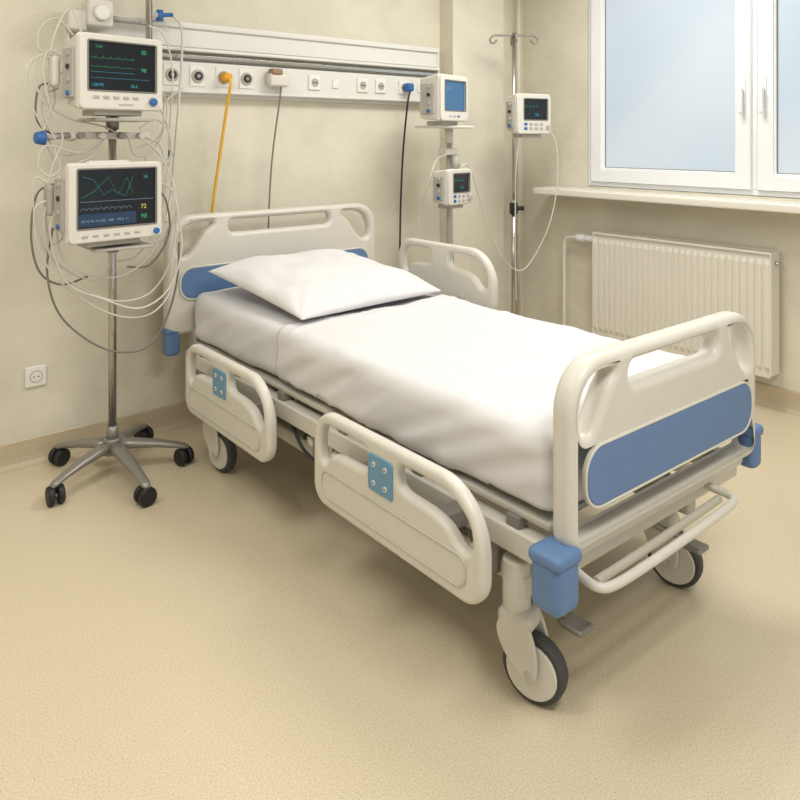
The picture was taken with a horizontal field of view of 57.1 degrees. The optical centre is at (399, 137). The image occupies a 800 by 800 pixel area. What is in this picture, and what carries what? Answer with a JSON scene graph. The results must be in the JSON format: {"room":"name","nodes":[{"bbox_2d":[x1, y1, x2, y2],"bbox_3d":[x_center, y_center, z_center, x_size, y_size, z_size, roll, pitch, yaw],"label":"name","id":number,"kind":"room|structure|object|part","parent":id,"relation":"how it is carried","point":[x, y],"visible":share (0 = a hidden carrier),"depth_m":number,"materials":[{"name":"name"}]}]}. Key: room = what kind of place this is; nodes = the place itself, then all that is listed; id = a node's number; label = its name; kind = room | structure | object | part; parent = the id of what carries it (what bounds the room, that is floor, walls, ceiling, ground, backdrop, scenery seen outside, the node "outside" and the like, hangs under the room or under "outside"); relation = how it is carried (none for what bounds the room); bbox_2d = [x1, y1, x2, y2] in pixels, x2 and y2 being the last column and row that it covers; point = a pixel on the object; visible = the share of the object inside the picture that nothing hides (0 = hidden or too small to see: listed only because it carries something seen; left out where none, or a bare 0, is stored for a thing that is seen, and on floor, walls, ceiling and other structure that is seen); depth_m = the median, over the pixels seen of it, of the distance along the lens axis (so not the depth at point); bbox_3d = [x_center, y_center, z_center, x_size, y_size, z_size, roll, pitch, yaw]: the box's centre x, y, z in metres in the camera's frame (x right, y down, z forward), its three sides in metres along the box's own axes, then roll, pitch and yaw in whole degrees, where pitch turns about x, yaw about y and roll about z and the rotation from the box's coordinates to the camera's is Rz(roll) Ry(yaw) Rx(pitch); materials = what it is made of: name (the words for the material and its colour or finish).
{"room":"hospital room","nodes":[
{"label":"hospital room","id":0,"kind":"room"},
{"bbox_2d":[0,0,521,444],"bbox_3d":[-1.383,0.000,3.453,6.020,2.800,0.200,0,0,-39],"label":"wall","id":1,"kind":"structure","parent":0,"point":[326,153],"depth_m":3.58,"materials":[{"name":"paint"}]},
{"bbox_2d":[25,364,46,387],"bbox_3d":[-1.567,1.026,3.164,0.086,0.088,0.016,0,0,-39],"label":"wall socket","id":2,"kind":"object","parent":1,"relation":"attached to","point":[35,376],"visible":1,"depth_m":3.16,"materials":[{"name":"white plastic"}]},
{"bbox_2d":[0,397,295,474],"bbox_3d":[-1.689,1.343,3.052,5.040,0.113,0.035,0,0,-39],"label":"baseboard","id":3,"kind":"structure","parent":1,"relation":"attached to","point":[33,451],"depth_m":3.28,"materials":[{"name":"plastic"}]},
{"bbox_2d":[63,12,439,105],"bbox_3d":[-0.618,-0.378,3.890,2.168,0.355,0.090,0,0,-39],"label":"wall rail","id":4,"kind":"object","parent":1,"relation":"attached to","point":[318,68],"visible":0.77,"depth_m":3.87,"materials":[{"name":"white metal"}]},
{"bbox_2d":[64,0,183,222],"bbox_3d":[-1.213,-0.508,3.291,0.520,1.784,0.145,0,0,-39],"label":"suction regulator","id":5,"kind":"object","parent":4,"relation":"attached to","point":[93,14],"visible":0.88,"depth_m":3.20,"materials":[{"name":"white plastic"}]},
{"bbox_3d":[-1.233,-0.530,3.292,0.150,0.024,0.024,0,0,-39],"label":"arm","id":6,"kind":"part","parent":5,"relation":"part of","materials":[{"name":"grey plastic"}]},
{"bbox_2d":[163,63,179,85],"bbox_3d":[-1.080,-0.301,3.482,0.080,0.102,0.022,0,0,-39],"label":"outlet","id":7,"kind":"object","parent":4,"relation":"attached to","point":[167,71],"depth_m":3.47,"materials":[{"name":"grey plastic"}]},
{"bbox_2d":[190,65,204,86],"bbox_3d":[-0.979,-0.301,3.564,0.080,0.102,0.022,0,0,-39],"label":"outlet","id":8,"kind":"object","parent":4,"relation":"attached to","point":[197,72],"depth_m":3.56,"materials":[{"name":"grey plastic"}]},
{"bbox_2d":[209,72,231,223],"bbox_3d":[-0.844,0.537,3.629,0.215,1.730,0.078,0,0,-30],"label":"power cord","id":9,"kind":"object","parent":4,"relation":"hanging from","point":[225,77],"visible":0.44,"depth_m":3.61,"materials":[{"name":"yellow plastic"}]},
{"bbox_2d":[216,67,230,87],"bbox_3d":[-0.874,-0.301,3.650,0.080,0.102,0.022,0,0,-39],"label":"outlet","id":10,"kind":"object","parent":4,"relation":"attached to","point":[219,70],"depth_m":3.64,"materials":[{"name":"grey plastic"}]},
{"bbox_2d":[239,68,252,88],"bbox_3d":[-0.777,-0.301,3.729,0.080,0.102,0.022,0,0,-39],"label":"outlet","id":11,"kind":"object","parent":4,"relation":"attached to","point":[245,74],"depth_m":3.72,"materials":[{"name":"grey plastic"}]},
{"bbox_3d":[-0.640,-0.375,3.917,2.160,0.350,0.020,0,0,-39],"label":"plate","id":12,"kind":"part","parent":4,"relation":"part of","materials":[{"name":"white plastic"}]},
{"bbox_2d":[162,59,423,98],"bbox_3d":[-0.620,-0.298,3.893,2.160,0.147,0.062,0,0,-39],"label":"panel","id":13,"kind":"object","parent":4,"relation":"attached to","point":[200,77],"depth_m":3.89,"materials":[{"name":"white plastic"}]},
{"bbox_2d":[332,79,338,88],"bbox_3d":[-0.358,-0.300,4.078,0.040,0.050,0.010,0,0,-39],"label":"switch","id":14,"kind":"object","parent":4,"relation":"attached to","point":[335,82],"depth_m":4.07,"materials":[{"name":"white plastic"}]},
{"bbox_2d":[399,83,413,249],"bbox_3d":[0.067,0.545,4.391,0.148,1.740,0.072,0,0,-39],"label":"power cord","id":15,"kind":"object","parent":4,"relation":"hanging from","point":[407,87],"visible":0.68,"depth_m":4.36,"materials":[{"name":"black plastic"}]},
{"bbox_2d":[440,0,503,310],"bbox_3d":[0.469,0.000,4.757,0.460,2.800,0.120,0,0,-39],"label":"pilaster","id":16,"kind":"object","parent":1,"relation":"attached to","point":[466,26],"visible":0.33,"depth_m":4.71,"materials":[{"name":"paint"}]},
{"bbox_2d":[0,399,799,799],"bbox_3d":[0.212,1.450,1.496,6.020,0.100,5.250,0,0,-39],"label":"floor","id":17,"kind":"structure","parent":0,"point":[231,635],"depth_m":1.96,"materials":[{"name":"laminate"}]},
{"bbox_2d":[33,32,193,506],"bbox_3d":[-1.167,0.496,3.023,0.609,1.807,0.648,0,0,-39],"label":"monitor stand","id":18,"kind":"object","parent":17,"relation":"on","point":[116,443],"depth_m":2.89,"materials":[{"name":"white plastic"}]},
{"bbox_3d":[-1.404,0.000,2.865,0.058,0.058,0.035,0,0,43],"label":"valve knob","id":19,"kind":"part","parent":18,"relation":"part of","materials":[{"name":"blue plastic"}]},
{"bbox_3d":[-1.347,1.295,3.116,0.276,0.077,0.067,0,0,17],"label":"leg","id":20,"kind":"part","parent":18,"relation":"part of","materials":[{"name":"grey metal"}]},
{"bbox_3d":[-1.266,1.295,2.925,0.067,0.077,0.292,0,0,24],"label":"leg","id":21,"kind":"part","parent":18,"relation":"part of","materials":[{"name":"grey metal"}]},
{"bbox_2d":[25,7,183,352],"bbox_3d":[-1.207,0.185,3.054,0.640,1.416,0.228,0,0,-39],"label":"cables","id":22,"kind":"object","parent":18,"relation":"hanging from","point":[54,61],"depth_m":2.91,"materials":[{"name":"white plastic"}]},
{"bbox_3d":[-1.156,0.255,2.913,0.152,0.333,0.395,0,0,43],"label":"patient monitor","id":23,"kind":"part","parent":18,"relation":"part of","materials":[{"name":"white plastic"}]},
{"bbox_3d":[-1.160,0.411,2.925,0.091,0.022,0.217,0,0,43],"label":"foot plate","id":24,"kind":"part","parent":18,"relation":"part of","materials":[{"name":"grey plastic"}]},
{"bbox_2d":[68,132,149,138],"bbox_3d":[-1.210,-0.010,3.065,0.320,0.030,0.060,0,0,-39],"label":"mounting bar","id":25,"kind":"object","parent":18,"relation":"on","point":[71,135],"depth_m":3.03,"materials":[{"name":"grey plastic"}]},
{"bbox_3d":[-1.143,-0.247,2.921,0.176,0.319,0.360,0,0,42],"label":"patient monitor","id":26,"kind":"part","parent":18,"relation":"part of","materials":[{"name":"white plastic"}]},
{"bbox_3d":[-1.148,-0.099,2.935,0.105,0.022,0.197,0,0,42],"label":"foot plate","id":27,"kind":"part","parent":18,"relation":"part of","materials":[{"name":"grey plastic"}]},
{"bbox_2d":[78,118,153,121],"bbox_3d":[-1.160,-0.073,2.996,0.230,0.012,0.230,0,0,-39],"label":"shelf","id":28,"kind":"object","parent":18,"relation":"attached to","point":[83,119],"depth_m":2.93,"materials":[{"name":"grey plastic"}]},
{"bbox_2d":[80,240,153,252],"bbox_3d":[-1.160,0.437,2.996,0.230,0.012,0.230,0,0,-39],"label":"shelf","id":29,"kind":"object","parent":18,"relation":"attached to","point":[141,244],"depth_m":2.92,"materials":[{"name":"grey plastic"}]},
{"bbox_3d":[-1.078,1.295,2.920,0.066,0.077,0.358,0,0,-39],"label":"leg","id":30,"kind":"part","parent":18,"relation":"part of","materials":[{"name":"grey metal"}]},
{"bbox_3d":[-1.187,1.295,3.239,0.067,0.077,0.306,0,0,5],"label":"leg","id":31,"kind":"part","parent":18,"relation":"part of","materials":[{"name":"grey metal"}]},
{"bbox_3d":[-0.995,-0.145,2.968,0.018,0.030,0.030,0,0,42],"label":"knob","id":32,"kind":"part","parent":18,"relation":"part of","materials":[{"name":"blue plastic"}]},
{"bbox_3d":[-1.048,1.295,3.118,0.293,0.077,0.067,0,0,-17],"label":"leg","id":33,"kind":"part","parent":18,"relation":"part of","materials":[{"name":"grey metal"}]},
{"bbox_3d":[-0.991,0.376,2.990,0.014,0.024,0.024,0,0,43],"label":"knob","id":34,"kind":"part","parent":18,"relation":"part of","materials":[{"name":"blue plastic"}]},
{"bbox_2d":[415,125,473,243],"bbox_3d":[0.268,0.665,4.295,0.454,1.470,0.452,0,0,-39],"label":"stand","id":35,"kind":"object","parent":17,"relation":"on","point":[452,157],"visible":0.33,"depth_m":4.25,"materials":[{"name":"grey plastic"}]},
{"bbox_2d":[420,74,467,124],"bbox_3d":[0.238,-0.210,4.106,0.164,0.278,0.295,0,0,37],"label":"monitor","id":36,"kind":"object","parent":35,"relation":"on","point":[443,97],"visible":0.99,"depth_m":4.02,"materials":[{"name":"white plastic"}]},
{"bbox_3d":[0.237,-0.082,4.116,0.105,0.022,0.160,0,0,37],"label":"foot plate","id":37,"kind":"part","parent":36,"relation":"part of","materials":[{"name":"grey plastic"}]},
{"bbox_2d":[415,125,473,128],"bbox_3d":[0.254,-0.062,4.182,0.280,0.015,0.200,0,0,-39],"label":"shelf","id":38,"kind":"object","parent":35,"relation":"attached to","point":[425,126],"depth_m":4.10,"materials":[{"name":"white plastic"}]},
{"bbox_2d":[433,168,471,208],"bbox_3d":[0.287,0.282,4.117,0.140,0.221,0.236,0,0,41],"label":"pump","id":39,"kind":"object","parent":35,"relation":"attached to","point":[452,188],"visible":1,"depth_m":4.06,"materials":[{"name":"white plastic"}]},
{"bbox_3d":[0.284,0.382,4.129,0.084,0.022,0.126,0,0,41],"label":"foot plate","id":40,"kind":"part","parent":39,"relation":"part of","materials":[{"name":"grey plastic"}]},
{"bbox_2d":[161,203,763,705],"bbox_3d":[0.066,0.877,2.835,1.272,1.045,2.358,0,0,-39],"label":"hospital bed","id":41,"kind":"object","parent":17,"relation":"on","point":[641,428],"visible":0.73,"depth_m":2.03,"materials":[{"name":"plastic"}]},
{"bbox_3d":[-0.617,0.960,3.684,0.900,0.160,0.090,0,0,-39],"label":"headboard mount","id":42,"kind":"part","parent":41,"relation":"part of","materials":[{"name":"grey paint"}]},
{"bbox_3d":[-0.665,0.999,2.829,0.040,0.293,0.715,0,0,-39],"label":"rail","id":43,"kind":"part","parent":41,"relation":"part of","materials":[{"name":"plastic"}]},
{"bbox_3d":[-0.512,1.005,2.750,0.098,0.050,0.050,0,0,-39],"label":"rail arm","id":44,"kind":"part","parent":41,"relation":"part of","materials":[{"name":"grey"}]},
{"bbox_3d":[-0.609,0.627,3.713,1.190,0.545,0.060,0,0,-39],"label":"headboard","id":45,"kind":"part","parent":41,"relation":"part of","materials":[{"name":"plastic"}]},
{"bbox_3d":[-0.418,1.060,2.885,0.044,0.161,0.316,0,0,-39],"label":"lift arm","id":46,"kind":"part","parent":41,"relation":"part of","materials":[{"name":"grey metal"}]},
{"bbox_3d":[-0.432,0.963,2.745,0.036,0.035,0.044,0,0,-39],"label":"deck post","id":47,"kind":"part","parent":41,"relation":"part of","materials":[{"name":"grey metal"}]},
{"bbox_3d":[-0.293,1.070,2.574,0.026,0.080,0.026,0,0,-39],"label":"drop post","id":48,"kind":"part","parent":41,"relation":"part of","materials":[{"name":"grey"}]},
{"bbox_2d":[208,249,441,319],"bbox_3d":[-0.336,0.619,3.288,0.770,0.172,0.725,0,0,-43],"label":"pillow","id":49,"kind":"object","parent":41,"relation":"on","point":[319,282],"visible":1,"depth_m":3.11,"materials":[{"name":"white fabric"}]},
{"bbox_3d":[-0.230,1.070,2.497,0.026,0.080,0.026,0,0,-39],"label":"drop post","id":50,"kind":"part","parent":41,"relation":"part of","materials":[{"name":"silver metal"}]},
{"bbox_3d":[0.043,0.814,2.840,0.894,0.225,2.106,0,0,-39],"label":"mattress","id":51,"kind":"part","parent":41,"relation":"part of","materials":[{"name":"white fabric"}]},
{"bbox_3d":[-0.024,0.993,2.042,0.040,0.290,0.745,0,0,-39],"label":"rail","id":52,"kind":"part","parent":41,"relation":"part of","materials":[{"name":"plastic"}]},
{"bbox_3d":[0.061,0.963,2.140,0.036,0.035,0.044,0,0,-39],"label":"deck post","id":53,"kind":"part","parent":41,"relation":"part of","materials":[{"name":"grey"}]},
{"bbox_3d":[0.214,0.650,3.488,0.040,0.300,0.665,0,0,-39],"label":"rail","id":54,"kind":"part","parent":41,"relation":"part of","materials":[{"name":"plastic"}]},
{"bbox_3d":[0.139,1.005,1.952,0.098,0.050,0.050,0,0,-39],"label":"rail arm","id":55,"kind":"part","parent":41,"relation":"part of","materials":[{"name":"grey metal"}]},
{"bbox_3d":[0.196,1.075,1.967,0.028,0.090,0.028,0,0,-39],"label":"rail post","id":56,"kind":"part","parent":41,"relation":"part of","materials":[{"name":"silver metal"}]},
{"bbox_2d":[276,294,685,510],"bbox_3d":[0.291,0.808,2.537,0.916,0.225,1.340,0,0,-39],"label":"sheet","id":57,"kind":"object","parent":41,"relation":"on","point":[469,388],"visible":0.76,"depth_m":2.30,"materials":[{"name":"white fabric"}]},
{"bbox_3d":[0.247,1.075,1.905,0.028,0.090,0.028,0,0,-39],"label":"rail post","id":58,"kind":"part","parent":41,"relation":"part of","materials":[{"name":"grey"}]},
{"bbox_3d":[0.296,1.130,1.861,0.072,0.140,0.072,0,0,35],"label":"caster stem","id":59,"kind":"part","parent":41,"relation":"part of","materials":[{"name":"plastic"}]},
{"bbox_3d":[0.295,0.963,1.853,0.036,0.035,0.044,0,0,-39],"label":"deck post","id":60,"kind":"part","parent":41,"relation":"part of","materials":[{"name":"grey metal"}]},
{"bbox_3d":[0.302,1.204,1.856,0.095,0.052,0.084,0,0,35],"label":"caster crown","id":61,"kind":"part","parent":41,"relation":"part of","materials":[{"name":"plastic"}]},
{"bbox_3d":[0.722,0.743,1.986,0.906,0.445,0.066,0,0,-39],"label":"footboard","id":62,"kind":"part","parent":41,"relation":"part of","materials":[{"name":"plastic"}]},
{"bbox_3d":[0.692,1.012,2.019,0.875,0.073,0.055,0,0,-39],"label":"foot cross frame","id":63,"kind":"part","parent":41,"relation":"part of","materials":[{"name":"plastic"}]},
{"bbox_3d":[0.824,1.130,2.336,0.072,0.140,0.072,0,0,39],"label":"caster stem","id":64,"kind":"part","parent":41,"relation":"part of","materials":[{"name":"metal"}]},
{"bbox_3d":[0.809,1.190,2.235,0.107,0.058,0.020,0,0,14],"label":"pedal arm","id":65,"kind":"part","parent":41,"relation":"part of","materials":[{"name":"grey metal"}]},
{"bbox_3d":[0.830,1.204,2.332,0.095,0.052,0.084,0,0,39],"label":"caster crown","id":66,"kind":"part","parent":41,"relation":"part of","materials":[{"name":"plastic"}]},
{"bbox_3d":[0.747,0.995,2.771,0.040,0.300,0.750,0,0,-39],"label":"rail","id":67,"kind":"part","parent":41,"relation":"part of","materials":[{"name":"plastic"}]},
{"bbox_2d":[489,33,537,313],"bbox_3d":[0.691,0.375,4.561,0.423,2.050,0.434,0,0,-39],"label":"stand","id":68,"kind":"object","parent":17,"relation":"on","point":[513,39],"visible":0.59,"depth_m":4.54,"materials":[{"name":"silver metal"}]},
{"bbox_2d":[461,129,558,299],"bbox_3d":[0.650,0.465,4.361,0.680,1.071,0.190,0,0,-39],"label":"iv line","id":69,"kind":"object","parent":68,"relation":"hanging from","point":[549,129],"depth_m":4.48,"materials":[{"name":"white plastic"}]},
{"bbox_3d":[0.736,0.435,4.549,0.064,0.028,0.028,0,0,-1],"label":"clamp knob","id":70,"kind":"part","parent":68,"relation":"part of","materials":[{"name":"black plastic"}]},
{"bbox_2d":[506,93,550,137],"bbox_3d":[0.774,-0.135,4.472,0.275,0.266,0.140,0,0,-29],"label":"pump","id":71,"kind":"object","parent":68,"relation":"attached to","point":[527,115],"visible":1,"depth_m":4.42,"materials":[{"name":"white plastic"}]},
{"bbox_3d":[0.775,-0.013,4.484,0.148,0.022,0.084,0,0,-29],"label":"foot plate","id":72,"kind":"part","parent":71,"relation":"part of","materials":[{"name":"grey plastic"}]},
{"bbox_2d":[516,0,519,315],"bbox_3d":[0.808,0.000,5.021,0.028,2.800,0.028,0,0,-39],"label":"pipe","id":73,"kind":"object","parent":17,"relation":"on","point":[517,1],"visible":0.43,"depth_m":5.01,"materials":[{"name":"metal"}]},
{"bbox_2d":[522,0,799,391],"bbox_3d":[2.531,0.000,3.258,0.200,2.800,5.050,0,0,-39],"label":"wall","id":74,"kind":"structure","parent":0,"point":[556,66],"depth_m":4.79,"materials":[{"name":"paint"}]},
{"bbox_2d":[533,186,799,213],"bbox_3d":[1.809,0.344,3.811,0.220,0.043,2.720,0,0,-39],"label":"window sill","id":75,"kind":"structure","parent":74,"relation":"attached to","point":[792,207],"depth_m":4.04,"materials":[{"name":"white"}]},
{"bbox_2d":[562,231,780,378],"bbox_3d":[1.502,0.990,4.264,0.122,0.820,1.371,0,0,-39],"label":"radiator","id":76,"kind":"object","parent":74,"relation":"attached to","point":[642,284],"visible":0.79,"depth_m":4.11,"materials":[{"name":"beige metal"}]},
{"bbox_3d":[1.152,0.635,4.679,0.048,0.048,0.065,0,0,-39],"label":"valve knob","id":77,"kind":"part","parent":76,"relation":"part of","materials":[{"name":"white plastic"}]},
{"bbox_2d":[600,231,774,252],"bbox_3d":[1.568,0.587,4.162,0.092,0.006,1.049,0,0,-39],"label":"grille","id":78,"kind":"object","parent":76,"relation":"attached to","point":[712,247],"depth_m":4.12,"materials":[{"name":"metal"}]},
{"bbox_2d":[588,0,799,198],"bbox_3d":[1.896,-0.425,3.895,0.138,1.470,2.160,0,0,-39],"label":"window","id":79,"kind":"structure","parent":74,"relation":"in","point":[754,192],"depth_m":4.17,"materials":[{"name":"white plastic"}]},
{"bbox_2d":[602,0,734,173],"bbox_3d":[1.560,-0.425,4.313,0.040,1.250,0.863,0,0,-39],"label":"bead","id":80,"kind":"object","parent":79,"relation":"attached to","point":[603,1],"visible":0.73,"depth_m":4.63,"materials":[{"name":"white plastic"}]},
{"bbox_2d":[605,0,734,171],"bbox_3d":[1.558,-0.425,4.312,0.006,1.226,0.839,0,0,-39],"label":"seal","id":81,"kind":"object","parent":79,"relation":"attached to","point":[605,0],"visible":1,"depth_m":4.63,"materials":[{"name":"grey rubber"}]},
{"bbox_3d":[1.564,-0.425,4.316,0.010,1.250,0.863,0,0,-39],"label":"glass","id":82,"kind":"part","parent":79,"relation":"part of","materials":[{"name":"clear glass"}]},
{"bbox_3d":[1.558,-0.425,4.312,0.055,1.410,1.023,0,0,-39],"label":"sash","id":83,"kind":"part","parent":79,"relation":"part of","materials":[{"name":"white plastic"}]},
{"bbox_3d":[1.810,-0.200,3.909,0.022,0.140,0.022,0,0,-39],"label":"handle","id":84,"kind":"part","parent":79,"relation":"part of","materials":[{"name":"white plastic"}]},
{"bbox_3d":[1.810,-0.200,3.909,0.022,0.140,0.022,0,0,-39],"label":"lever","id":85,"kind":"part","parent":79,"relation":"part of","materials":[{"name":"white plastic"}]},
{"bbox_2d":[740,78,745,105],"bbox_3d":[1.832,-0.245,3.926,0.012,0.150,0.028,0,0,-39],"label":"plate","id":86,"kind":"object","parent":79,"relation":"attached to","point":[742,80],"depth_m":3.92,"materials":[{"name":"white plastic"}]},
{"bbox_3d":[1.914,-0.425,3.923,0.075,1.410,0.060,0,0,-39],"label":"mullion","id":87,"kind":"part","parent":79,"relation":"part of","materials":[{"name":"white plastic"}]},
{"bbox_3d":[1.879,-0.200,3.823,0.022,0.140,0.022,0,0,-39],"label":"handle","id":88,"kind":"part","parent":79,"relation":"part of","materials":[{"name":"white plastic"}]},
{"bbox_3d":[1.879,-0.200,3.823,0.022,0.140,0.022,0,0,-39],"label":"lever","id":89,"kind":"part","parent":79,"relation":"part of","materials":[{"name":"white plastic"}]},
{"bbox_2d":[761,77,766,104],"bbox_3d":[1.901,-0.245,3.841,0.012,0.150,0.028,0,0,-39],"label":"plate","id":90,"kind":"object","parent":79,"relation":"attached to","point":[763,79],"depth_m":3.83,"materials":[{"name":"white plastic"}]},
{"bbox_3d":[2.229,-0.425,3.489,0.055,1.410,1.040,0,0,-39],"label":"sash","id":91,"kind":"part","parent":79,"relation":"part of","materials":[{"name":"white plastic"}]},
{"bbox_2d":[774,0,799,176],"bbox_3d":[2.231,-0.425,3.491,0.040,1.250,0.880,0,0,-39],"label":"bead","id":92,"kind":"object","parent":79,"relation":"attached to","point":[775,1],"visible":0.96,"depth_m":3.81,"materials":[{"name":"white plastic"}]},
{"bbox_2d":[777,0,799,174],"bbox_3d":[2.229,-0.425,3.489,0.006,1.226,0.856,0,0,-39],"label":"seal","id":93,"kind":"object","parent":79,"relation":"attached to","point":[777,0],"visible":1,"depth_m":3.81,"materials":[{"name":"grey rubber"}]},
{"bbox_3d":[2.235,-0.425,3.494,0.010,1.250,0.880,0,0,-39],"label":"glass","id":94,"kind":"part","parent":79,"relation":"part of","materials":[{"name":"clear glass"}]},
{"bbox_2d":[755,381,799,416],"bbox_3d":[2.440,1.343,3.183,0.035,0.113,5.050,0,0,-39],"label":"baseboard","id":95,"kind":"structure","parent":74,"relation":"attached to","point":[776,398],"depth_m":3.80,"materials":[{"name":"plastic"}]}
]}

